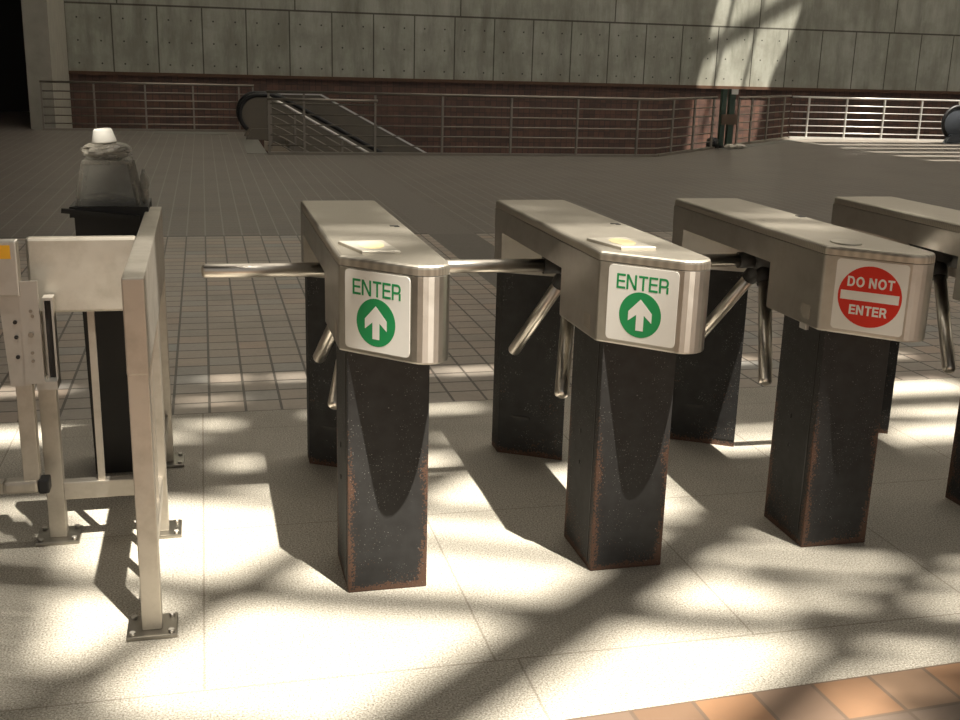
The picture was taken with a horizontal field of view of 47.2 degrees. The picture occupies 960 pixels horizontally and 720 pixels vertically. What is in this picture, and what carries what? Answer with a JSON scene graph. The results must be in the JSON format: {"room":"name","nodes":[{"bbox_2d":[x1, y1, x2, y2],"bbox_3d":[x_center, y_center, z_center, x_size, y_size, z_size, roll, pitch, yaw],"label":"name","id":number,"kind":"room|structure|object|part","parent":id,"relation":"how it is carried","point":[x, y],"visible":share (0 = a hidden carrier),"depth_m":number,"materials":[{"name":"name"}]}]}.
{"room":"railway station","nodes":[
{"label":"railway station","id":0,"kind":"room"},
{"bbox_2d":[0,0,29,111],"bbox_3d":[-14.751,-8.624,22.681,10.600,7.000,7.500,-2,16,-14],"label":"wall","id":1,"kind":"structure","parent":0,"point":[14,96],"depth_m":27.29,"materials":[{"name":"black"}]},
{"bbox_2d":[21,0,72,129],"bbox_3d":[-9.503,-11.693,23.064,0.599,23.000,6.728,-3,16,-17],"label":"pillar","id":2,"kind":"structure","parent":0,"point":[44,28],"depth_m":21.56,"materials":[{"name":"concrete"}]},
{"bbox_2d":[0,111,959,719],"bbox_3d":[5.236,-1.818,13.578,44.000,0.302,36.629,-2,16,-14],"label":"floor","id":3,"kind":"structure","parent":0,"point":[508,621],"depth_m":3.66,"materials":[{"name":"tile"}]},
{"bbox_2d":[0,239,60,494],"bbox_3d":[-1.529,0.132,3.256,0.538,0.985,0.104,-2,16,-14],"label":"gate","id":4,"kind":"object","parent":3,"relation":"on","point":[19,299],"visible":1,"depth_m":3.24,"materials":[{"name":"metal"}]},
{"bbox_3d":[-1.622,0.391,3.301,0.360,0.036,0.040,-2,16,-14],"label":"rail","id":5,"kind":"part","parent":4,"relation":"part of","materials":[{"name":"metal"}]},
{"bbox_3d":[-1.552,-0.258,3.117,0.458,0.160,0.050,-2,16,-14],"label":"panel","id":6,"kind":"part","parent":4,"relation":"part of","materials":[{"name":"metal"}]},
{"bbox_3d":[-1.353,-0.055,3.225,0.090,0.272,0.012,-2,16,-14],"label":"hinge plate","id":7,"kind":"part","parent":4,"relation":"part of","materials":[{"name":"metal"}]},
{"bbox_3d":[-1.365,0.192,3.320,0.047,0.355,0.043,-2,16,-14],"label":"leg","id":8,"kind":"part","parent":4,"relation":"part of","materials":[{"name":"metal"}]},
{"bbox_3d":[-1.311,-0.080,3.212,0.052,0.308,0.010,-2,16,-14],"label":"hinge plate","id":9,"kind":"part","parent":4,"relation":"part of","materials":[{"name":"metal"}]},
{"bbox_2d":[25,207,184,641],"bbox_3d":[-1.184,0.098,3.435,0.446,0.975,1.424,-2,16,-14],"label":"barrier","id":10,"kind":"object","parent":3,"relation":"on","point":[126,273],"visible":0.98,"depth_m":3.30,"materials":[{"name":"metal"}]},
{"bbox_3d":[-1.340,0.131,3.418,0.052,0.888,0.050,-2,16,-14],"label":"post","id":11,"kind":"part","parent":10,"relation":"part of","materials":[{"name":"metal"}]},
{"bbox_3d":[-1.352,0.565,3.536,0.132,0.012,0.124,-2,16,-14],"label":"foot plate","id":12,"kind":"part","parent":10,"relation":"part of","materials":[{"name":"metal"}]},
{"bbox_3d":[-1.199,-0.261,3.326,0.313,0.227,0.045,-2,16,-14],"label":"cross panel","id":13,"kind":"part","parent":10,"relation":"part of","materials":[{"name":"metal"}]},
{"bbox_3d":[-1.194,0.406,3.526,0.262,0.057,0.040,-2,16,-14],"label":"rail","id":14,"kind":"part","parent":10,"relation":"part of","materials":[{"name":"metal"}]},
{"bbox_3d":[-1.023,-0.258,3.380,0.054,0.250,1.360,-2,16,-14],"label":"panel","id":15,"kind":"part","parent":10,"relation":"part of","materials":[{"name":"metal"}]},
{"bbox_3d":[-0.880,0.374,2.895,0.052,0.718,0.054,-2,16,-14],"label":"post","id":16,"kind":"part","parent":10,"relation":"part of","materials":[{"name":"metal"}]},
{"bbox_3d":[-0.890,0.726,2.990,0.132,0.012,0.124,-2,16,-14],"label":"foot plate","id":17,"kind":"part","parent":10,"relation":"part of","materials":[{"name":"metal"}]},
{"bbox_3d":[-1.035,0.204,3.505,0.052,0.718,0.050,-2,16,-14],"label":"post","id":18,"kind":"part","parent":10,"relation":"part of","materials":[{"name":"metal"}]},
{"bbox_3d":[-1.040,0.394,3.554,0.030,0.050,1.245,-2,16,-14],"label":"rail","id":19,"kind":"part","parent":10,"relation":"part of","materials":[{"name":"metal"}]},
{"bbox_3d":[-1.189,0.035,4.111,0.052,0.718,0.055,-2,16,-14],"label":"post","id":20,"kind":"part","parent":10,"relation":"part of","materials":[{"name":"metal"}]},
{"bbox_3d":[-1.045,0.556,3.601,0.132,0.012,0.124,-2,16,-14],"label":"foot plate","id":21,"kind":"part","parent":10,"relation":"part of","materials":[{"name":"metal"}]},
{"bbox_3d":[-1.199,0.387,4.207,0.132,0.012,0.124,-2,16,-14],"label":"foot plate","id":22,"kind":"part","parent":10,"relation":"part of","materials":[{"name":"metal"}]},
{"bbox_2d":[61,198,151,473],"bbox_3d":[-1.343,-0.084,4.058,0.287,0.992,0.281,-2,16,-14],"label":"litter bin","id":23,"kind":"object","parent":3,"relation":"on","point":[92,218],"visible":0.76,"depth_m":3.97,"materials":[{"name":"black metal"}]},
{"bbox_2d":[75,157,140,205],"bbox_3d":[-1.323,-0.638,3.919,0.222,0.153,0.222,-2,16,-14],"label":"hood","id":24,"kind":"object","parent":23,"relation":"on","point":[84,166],"visible":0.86,"depth_m":3.85,"materials":[{"name":"grey plastic"}]},
{"bbox_3d":[-1.389,-0.607,3.814,0.012,0.145,0.047,10,18,30],"label":"corner post","id":25,"kind":"part","parent":24,"relation":"part of","materials":[{"name":"brown plastic"}]},
{"bbox_3d":[-1.432,-0.654,3.983,0.047,0.145,0.012,10,18,30],"label":"corner post","id":26,"kind":"part","parent":24,"relation":"part of","materials":[{"name":"brown plastic"}]},
{"bbox_2d":[80,142,132,159],"bbox_3d":[-1.322,-0.742,3.891,0.177,0.062,0.176,-2,16,-14],"label":"plastic bag","id":27,"kind":"object","parent":24,"relation":"on","point":[114,150],"visible":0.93,"depth_m":3.84,"materials":[{"name":"brown"}]},
{"bbox_2d":[92,128,116,143],"bbox_3d":[-1.323,-0.789,3.866,0.083,0.052,0.083,-11,20,-40],"label":"paper cup","id":28,"kind":"object","parent":27,"relation":"on","point":[100,135],"visible":1,"depth_m":3.84,"materials":[{"name":"white paper"}]},
{"bbox_3d":[-1.321,-0.707,3.900,0.163,0.010,0.163,-2,16,-14],"label":"frame","id":29,"kind":"part","parent":24,"relation":"part of","materials":[{"name":"brown plastic"}]},
{"bbox_3d":[-1.214,-0.614,3.857,0.047,0.145,0.012,10,18,30],"label":"corner post","id":30,"kind":"part","parent":24,"relation":"part of","materials":[{"name":"brown plastic"}]},
{"bbox_3d":[-1.257,-0.661,4.025,0.012,0.145,0.047,10,18,30],"label":"corner post","id":31,"kind":"part","parent":24,"relation":"part of","materials":[{"name":"brown plastic"}]},
{"bbox_2d":[83,191,134,202],"bbox_3d":[-1.321,-0.583,3.934,0.184,0.035,0.160,-2,16,-14],"label":"plastic bag","id":32,"kind":"object","parent":23,"relation":"on","point":[107,196],"visible":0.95,"depth_m":3.89,"materials":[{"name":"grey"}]},
{"bbox_2d":[139,169,148,203],"bbox_3d":[-1.200,-0.622,3.931,0.034,0.120,0.107,-2,16,-14],"label":"plastic bag","id":33,"kind":"object","parent":23,"relation":"on","point":[144,180],"visible":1,"depth_m":3.90,"materials":[{"name":"brown"}]},
{"bbox_2d":[39,80,253,131],"bbox_3d":[-6.555,-5.035,21.863,4.065,0.941,0.070,-3,16,-16],"label":"railing","id":34,"kind":"object","parent":3,"relation":"on","point":[40,81],"visible":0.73,"depth_m":21.81,"materials":[{"name":"silver metal"}]},
{"bbox_3d":[-8.483,-4.915,21.299,0.032,0.900,0.045,-2,16,-14],"label":"post","id":35,"kind":"part","parent":34,"relation":"part of","materials":[{"name":"silver metal"}]},
{"bbox_3d":[-7.563,-4.963,21.573,0.032,0.900,0.045,-2,16,-14],"label":"post","id":36,"kind":"part","parent":34,"relation":"part of","materials":[{"name":"silver metal"}]},
{"bbox_3d":[-6.643,-5.012,21.847,0.032,0.900,0.045,-2,16,-14],"label":"post","id":37,"kind":"part","parent":34,"relation":"part of","materials":[{"name":"silver metal"}]},
{"bbox_3d":[-6.543,-5.469,21.745,4.065,0.042,0.044,-3,16,-16],"label":"rail","id":38,"kind":"part","parent":34,"relation":"part of","materials":[{"name":"silver metal"}]},
{"bbox_3d":[-5.759,-5.057,22.101,0.032,0.900,0.045,-2,16,-14],"label":"post","id":39,"kind":"part","parent":34,"relation":"part of","materials":[{"name":"silver metal"}]},
{"bbox_3d":[-4.895,-5.101,22.352,0.032,0.900,0.045,-2,16,-14],"label":"post","id":40,"kind":"part","parent":34,"relation":"part of","materials":[{"name":"silver metal"}]},
{"bbox_2d":[154,131,227,134],"bbox_3d":[-5.713,-4.495,21.746,1.400,0.004,0.700,-2,16,-14],"label":"trim","id":41,"kind":"structure","parent":3,"relation":"on","point":[155,132],"depth_m":21.72,"materials":[{"name":"grey concrete"}]},
{"bbox_2d":[240,138,267,153],"bbox_3d":[-3.958,-3.740,19.143,0.320,0.004,3.400,-2,16,-14],"label":"floor plate","id":42,"kind":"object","parent":3,"relation":"on","point":[252,146],"depth_m":18.85,"materials":[{"name":"silver metal"}]},
{"bbox_2d":[236,91,382,151],"bbox_3d":[-1.968,-3.521,21.793,5.499,3.400,1.140,-2,16,-14],"label":"escalator","id":43,"kind":"object","parent":3,"relation":"on","point":[252,107],"visible":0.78,"depth_m":20.57,"materials":[{"name":"black rubber"}]},
{"bbox_3d":[-2.288,-4.129,22.077,5.058,2.393,0.084,-2,16,-14],"label":"handrail","id":44,"kind":"part","parent":43,"relation":"part of","materials":[{"name":"black rubber"}]},
{"bbox_2d":[264,97,367,151],"bbox_3d":[-2.226,-3.251,19.129,2.981,2.561,0.145,-2,16,-14],"label":"stair railing","id":45,"kind":"object","parent":3,"relation":"on","point":[266,143],"visible":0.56,"depth_m":18.67,"materials":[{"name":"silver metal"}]},
{"bbox_3d":[-3.533,-3.997,18.538,0.050,0.840,0.050,-2,16,-14],"label":"post","id":46,"kind":"part","parent":45,"relation":"part of","materials":[{"name":"silver metal"}]},
{"bbox_3d":[-3.140,-3.799,18.693,0.030,0.850,0.040,-2,16,-14],"label":"post","id":47,"kind":"part","parent":45,"relation":"part of","materials":[{"name":"silver metal"}]},
{"bbox_2d":[201,200,449,592],"bbox_3d":[-0.555,0.065,3.553,0.646,1.010,1.366,-2,16,-14],"label":"turnstile","id":48,"kind":"object","parent":3,"relation":"on","point":[377,294],"visible":1,"depth_m":3.15,"materials":[{"name":"metal"}]},
{"bbox_3d":[-0.689,-0.292,3.573,0.422,0.047,0.047,-2,16,-13],"label":"arm","id":49,"kind":"part","parent":48,"relation":"part of","materials":[{"name":"metal"}]},
{"bbox_3d":[-0.531,0.045,4.150,0.228,0.738,0.230,-2,16,-14],"label":"post","id":50,"kind":"part","parent":48,"relation":"part of","materials":[{"name":"black metal"}]},
{"bbox_3d":[-0.508,-0.128,3.851,0.047,0.346,0.304,-8,18,-33],"label":"arm","id":51,"kind":"part","parent":48,"relation":"part of","materials":[{"name":"metal"}]},
{"bbox_3d":[-0.427,-0.040,3.501,0.047,0.335,0.317,3,15,7],"label":"arm","id":52,"kind":"part","parent":48,"relation":"part of","materials":[{"name":"metal"}]},
{"bbox_3d":[-0.311,-0.315,3.071,0.130,0.009,0.195,-4,16,-20],"label":"card plate","id":53,"kind":"part","parent":48,"relation":"part of","materials":[{"name":"metal"}]},
{"bbox_3d":[-0.366,-0.406,3.470,0.284,0.028,1.366,-2,16,-14],"label":"lid","id":54,"kind":"part","parent":48,"relation":"part of","materials":[{"name":"metal"}]},
{"bbox_3d":[-0.295,0.290,3.276,0.234,0.735,0.265,-2,16,-14],"label":"post","id":55,"kind":"part","parent":48,"relation":"part of","materials":[{"name":"black metal"}]},
{"bbox_2d":[266,90,717,156],"bbox_3d":[0.905,-4.000,18.713,8.888,0.991,1.479,-6,17,-26],"label":"railing","id":56,"kind":"object","parent":3,"relation":"on","point":[268,92],"visible":1,"depth_m":18.18,"materials":[{"name":"silver metal"}]},
{"bbox_3d":[-3.338,-3.739,17.398,0.032,0.950,0.045,-2,16,-14],"label":"post","id":57,"kind":"part","parent":56,"relation":"part of","materials":[{"name":"silver metal"}]},
{"bbox_3d":[-2.804,-3.760,17.528,0.032,0.950,0.045,-2,16,-14],"label":"post","id":58,"kind":"part","parent":56,"relation":"part of","materials":[{"name":"silver metal"}]},
{"bbox_3d":[-2.491,-4.124,17.431,1.750,0.042,0.044,-2,16,-14],"label":"hand rail","id":59,"kind":"part","parent":56,"relation":"part of","materials":[{"name":"silver metal"}]},
{"bbox_3d":[-1.697,-3.802,17.797,0.032,0.950,0.045,-2,16,-14],"label":"post","id":60,"kind":"part","parent":56,"relation":"part of","materials":[{"name":"silver metal"}]},
{"bbox_3d":[-0.619,-3.844,18.060,0.032,0.950,0.045,-2,16,-14],"label":"post","id":61,"kind":"part","parent":56,"relation":"part of","materials":[{"name":"silver metal"}]},
{"bbox_3d":[0.921,-4.459,18.591,8.866,0.042,1.454,-6,17,-26],"label":"rail","id":62,"kind":"part","parent":56,"relation":"part of","materials":[{"name":"silver metal"}]},
{"bbox_3d":[0.517,-3.888,18.336,0.032,0.950,0.045,-2,16,-14],"label":"post","id":63,"kind":"part","parent":56,"relation":"part of","materials":[{"name":"silver metal"}]},
{"bbox_3d":[1.643,-3.931,18.610,0.032,0.950,0.045,-2,16,-14],"label":"post","id":64,"kind":"part","parent":56,"relation":"part of","materials":[{"name":"silver metal"}]},
{"bbox_3d":[2.701,-3.972,18.868,0.032,0.950,0.045,-2,16,-14],"label":"post","id":65,"kind":"part","parent":56,"relation":"part of","materials":[{"name":"silver metal"}]},
{"bbox_3d":[3.413,-4.128,19.518,0.032,0.950,0.045,-2,16,-14],"label":"post","id":66,"kind":"part","parent":56,"relation":"part of","materials":[{"name":"silver metal"}]},
{"bbox_3d":[3.955,-4.338,20.346,0.032,0.950,0.045,-2,16,-14],"label":"post","id":67,"kind":"part","parent":56,"relation":"part of","materials":[{"name":"silver metal"}]},
{"bbox_3d":[4.473,-4.542,21.147,0.032,0.950,0.045,-2,16,-14],"label":"post","id":68,"kind":"part","parent":56,"relation":"part of","materials":[{"name":"silver metal"}]},
{"bbox_2d":[446,200,710,570],"bbox_3d":[0.166,0.036,3.733,0.658,1.010,1.366,-2,16,-14],"label":"turnstile","id":69,"kind":"object","parent":3,"relation":"on","point":[635,300],"visible":0.97,"depth_m":3.39,"materials":[{"name":"metal"}]},
{"bbox_3d":[0.026,-0.321,3.751,0.422,0.047,0.047,-2,16,-13],"label":"arm","id":70,"kind":"part","parent":69,"relation":"part of","materials":[{"name":"metal"}]},
{"bbox_2d":[513,415,528,419],"bbox_3d":[0.162,0.230,4.353,0.065,0.012,0.003,6,16,16],"label":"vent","id":71,"kind":"object","parent":69,"relation":"attached to","point":[515,417],"depth_m":4.35,"materials":[{"name":"black metal"}]},
{"bbox_3d":[0.195,0.016,4.331,0.228,0.738,0.230,-2,16,-14],"label":"post","id":72,"kind":"part","parent":69,"relation":"part of","materials":[{"name":"black metal"}]},
{"bbox_3d":[0.207,-0.157,4.029,0.047,0.346,0.304,-9,18,-33],"label":"arm","id":73,"kind":"part","parent":69,"relation":"part of","materials":[{"name":"metal"}]},
{"bbox_2d":[542,257,560,289],"bbox_3d":[0.280,-0.295,3.815,0.130,0.129,0.178,-2,16,-14],"label":"socket","id":74,"kind":"object","parent":69,"relation":"attached to","point":[548,267],"depth_m":3.79,"materials":[{"name":"black metal"}]},
{"bbox_3d":[0.288,-0.069,3.679,0.047,0.335,0.317,3,15,7],"label":"arm","id":75,"kind":"part","parent":69,"relation":"part of","materials":[{"name":"metal"}]},
{"bbox_3d":[0.361,-0.435,3.651,0.284,0.028,1.366,-2,16,-14],"label":"lid","id":76,"kind":"part","parent":69,"relation":"part of","materials":[{"name":"metal"}]},
{"bbox_3d":[0.433,0.261,3.458,0.234,0.735,0.265,-2,16,-14],"label":"post","id":77,"kind":"part","parent":69,"relation":"part of","materials":[{"name":"black metal"}]},
{"bbox_3d":[0.416,-0.344,3.252,0.130,0.009,0.195,-4,16,-20],"label":"card plate","id":78,"kind":"part","parent":69,"relation":"part of","materials":[{"name":"metal"}]},
{"bbox_2d":[706,89,738,147],"bbox_3d":[4.744,-4.725,21.507,0.590,1.130,0.254,-2,16,-14],"label":"stand","id":79,"kind":"object","parent":3,"relation":"on","point":[729,119],"visible":0.9,"depth_m":21.46,"materials":[{"name":"green paint"}]},
{"bbox_3d":[4.960,-5.215,21.367,0.140,0.100,0.010,-2,16,-14],"label":"label plate","id":80,"kind":"part","parent":79,"relation":"part of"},
{"bbox_2d":[724,144,736,148],"bbox_3d":[4.886,-4.176,21.485,0.246,0.090,0.188,-2,16,-14],"label":"paper scrap","id":81,"kind":"object","parent":3,"relation":"on","point":[728,146],"visible":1,"depth_m":21.43,"materials":[{"name":"white paper"}]},
{"bbox_2d":[735,144,745,148],"bbox_3d":[5.109,-4.206,21.618,0.255,0.090,0.209,-2,16,-14],"label":"paper scrap","id":82,"kind":"object","parent":3,"relation":"on","point":[739,146],"visible":0.95,"depth_m":21.55,"materials":[{"name":"white paper"}]},
{"bbox_2d":[716,138,804,149],"bbox_3d":[6.047,-4.573,23.229,0.212,0.004,5.153,11,18,32],"label":"trim","id":83,"kind":"structure","parent":3,"relation":"on","point":[759,144],"depth_m":23.27,"materials":[{"name":"grey concrete"}]},
{"bbox_2d":[733,95,791,144],"bbox_3d":[6.133,-5.194,23.680,0.070,0.971,3.409,11,18,31],"label":"railing","id":84,"kind":"object","parent":3,"relation":"on","point":[751,113],"visible":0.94,"depth_m":23.49,"materials":[{"name":"silver metal"}]},
{"bbox_3d":[5.235,-4.831,22.329,0.032,0.930,0.045,-2,16,-14],"label":"post","id":85,"kind":"part","parent":84,"relation":"part of","materials":[{"name":"silver metal"}]},
{"bbox_3d":[5.660,-4.993,22.969,0.032,0.930,0.045,-2,16,-14],"label":"post","id":86,"kind":"part","parent":84,"relation":"part of","materials":[{"name":"silver metal"}]},
{"bbox_3d":[6.146,-5.642,23.558,0.044,0.042,3.409,11,18,31],"label":"rail","id":87,"kind":"part","parent":84,"relation":"part of","materials":[{"name":"silver metal"}]},
{"bbox_3d":[6.219,-5.206,23.811,0.032,0.930,0.045,-2,16,-14],"label":"post","id":88,"kind":"part","parent":84,"relation":"part of","materials":[{"name":"silver metal"}]},
{"bbox_3d":[6.815,-5.434,24.711,0.032,0.930,0.045,-2,16,-14],"label":"post","id":89,"kind":"part","parent":84,"relation":"part of","materials":[{"name":"silver metal"}]},
{"bbox_2d":[670,198,935,546],"bbox_3d":[0.887,0.002,3.946,0.658,1.004,1.366,-2,16,-13],"label":"turnstile","id":90,"kind":"object","parent":3,"relation":"on","point":[842,294],"visible":0.9,"depth_m":3.60,"materials":[{"name":"metal"}]},
{"bbox_2d":[686,404,701,408],"bbox_3d":[0.891,0.192,4.565,0.065,0.012,0.003,6,16,17],"label":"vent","id":91,"kind":"object","parent":90,"relation":"attached to","point":[688,406],"depth_m":4.57,"materials":[{"name":"black metal"}]},
{"bbox_3d":[0.925,-0.022,4.543,0.228,0.738,0.230,-2,16,-13],"label":"post","id":92,"kind":"part","parent":90,"relation":"part of","materials":[{"name":"black metal"}]},
{"bbox_3d":[0.749,-0.359,3.965,0.422,0.047,0.047,-2,16,-12],"label":"arm","id":93,"kind":"part","parent":90,"relation":"part of","materials":[{"name":"metal"}]},
{"bbox_3d":[0.933,-0.194,4.241,0.047,0.346,0.304,-8,18,-32],"label":"arm","id":94,"kind":"part","parent":90,"relation":"part of","materials":[{"name":"metal"}]},
{"bbox_2d":[736,252,769,285],"bbox_3d":[1.004,-0.332,4.026,0.130,0.129,0.178,-2,16,-13],"label":"socket","id":95,"kind":"object","parent":90,"relation":"attached to","point":[758,269],"depth_m":3.99,"materials":[{"name":"black metal"}]},
{"bbox_3d":[1.009,-0.106,3.890,0.047,0.335,0.317,4,15,8],"label":"arm","id":96,"kind":"part","parent":90,"relation":"part of","materials":[{"name":"metal"}]},
{"bbox_3d":[1.083,-0.472,3.861,0.284,0.028,1.366,-2,16,-13],"label":"lid","id":97,"kind":"part","parent":90,"relation":"part of","materials":[{"name":"metal"}]},
{"bbox_3d":[1.150,0.224,3.666,0.234,0.735,0.265,-2,16,-13],"label":"post","id":98,"kind":"part","parent":90,"relation":"part of","materials":[{"name":"black metal"}]},
{"bbox_2d":[788,96,959,140],"bbox_3d":[9.223,-5.587,25.478,4.186,0.951,0.070,0,15,-6],"label":"railing","id":99,"kind":"object","parent":3,"relation":"on","point":[884,106],"visible":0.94,"depth_m":25.45,"materials":[{"name":"silver metal"}]},
{"bbox_3d":[7.543,-5.563,25.298,0.032,0.910,0.045,-2,16,-14],"label":"post","id":100,"kind":"part","parent":99,"relation":"part of","materials":[{"name":"silver metal"}]},
{"bbox_3d":[8.445,-5.565,25.398,0.032,0.910,0.045,-2,16,-14],"label":"post","id":101,"kind":"part","parent":99,"relation":"part of","materials":[{"name":"silver metal"}]},
{"bbox_3d":[9.235,-6.025,25.359,4.186,0.042,0.044,0,15,-6],"label":"rail","id":102,"kind":"part","parent":99,"relation":"part of","materials":[{"name":"silver metal"}]},
{"bbox_3d":[9.348,-5.567,25.499,0.032,0.910,0.045,-2,16,-14],"label":"post","id":103,"kind":"part","parent":99,"relation":"part of","materials":[{"name":"silver metal"}]},
{"bbox_3d":[10.250,-5.570,25.599,0.032,0.910,0.045,-2,16,-14],"label":"post","id":104,"kind":"part","parent":99,"relation":"part of","materials":[{"name":"silver metal"}]},
{"bbox_2d":[795,141,959,158],"bbox_3d":[8.643,-3.914,21.068,0.193,0.003,7.398,-7,17,-28],"label":"trim","id":105,"kind":"structure","parent":3,"relation":"on","point":[795,141],"depth_m":21.94,"materials":[{"name":"grey concrete"}]},
{"bbox_2d":[831,197,959,505],"bbox_3d":[1.613,-0.035,4.163,0.658,1.000,1.366,-2,16,-14],"label":"turnstile","id":106,"kind":"object","parent":3,"relation":"on","point":[935,229],"visible":0.46,"depth_m":4.19,"materials":[{"name":"metal"}]},
{"bbox_3d":[1.643,-0.061,4.759,0.228,0.738,0.230,-2,16,-14],"label":"post","id":107,"kind":"part","parent":106,"relation":"part of","materials":[{"name":"black metal"}]},
{"bbox_3d":[1.808,-0.511,4.080,0.284,0.028,1.366,-2,16,-14],"label":"lid","id":108,"kind":"part","parent":106,"relation":"part of","materials":[{"name":"metal"}]},
{"bbox_2d":[916,247,947,278],"bbox_3d":[1.728,-0.371,4.243,0.130,0.129,0.178,-2,16,-14],"label":"socket","id":109,"kind":"object","parent":106,"relation":"attached to","point":[941,260],"depth_m":4.19,"materials":[{"name":"metal"}]},
{"bbox_3d":[1.735,-0.145,4.107,0.047,0.335,0.317,3,15,7],"label":"arm","id":110,"kind":"part","parent":106,"relation":"part of","materials":[{"name":"metal"}]},
{"bbox_3d":[1.880,0.185,3.886,0.234,0.735,0.265,-2,16,-14],"label":"post","id":111,"kind":"part","parent":106,"relation":"part of","materials":[{"name":"black metal"}]},
{"bbox_2d":[941,105,959,143],"bbox_3d":[13.220,-4.097,25.439,5.499,3.410,1.140,-2,16,-14],"label":"escalator","id":112,"kind":"object","parent":3,"relation":"on","point":[950,123],"visible":1,"depth_m":24.98,"materials":[{"name":"black rubber"}]},
{"bbox_3d":[12.899,-4.298,25.836,4.999,3.168,0.024,-2,16,-14],"label":"balustrade","id":113,"kind":"part","parent":112,"relation":"part of","materials":[{"name":"silver metal"}]},
{"bbox_2d":[64,0,959,153],"bbox_3d":[10.628,-13.422,31.481,44.200,23.000,0.600,-2,16,-14],"label":"wall","id":114,"kind":"structure","parent":0,"point":[836,44],"depth_m":30.40,"materials":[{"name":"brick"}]},
{"bbox_2d":[69,71,959,93],"bbox_3d":[10.848,-8.027,32.698,43.600,0.085,0.100,-2,16,-14],"label":"trim","id":115,"kind":"structure","parent":114,"relation":"attached to","point":[70,72],"depth_m":30.09,"materials":[{"name":"metal"}]},
{"bbox_3d":[9.899,-0.549,28.469,40.000,0.300,15.000,-2,16,-14],"label":"floor","id":116,"kind":"structure","parent":0,"visible":0},
{"bbox_2d":[273,93,426,152],"bbox_3d":[-1.812,-2.655,23.378,5.008,5.808,0.190,-2,16,-14],"label":"parapet","id":117,"kind":"object","parent":116,"relation":"on","point":[317,109],"visible":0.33,"depth_m":22.50,"materials":[{"name":"silver metal"}]}
]}

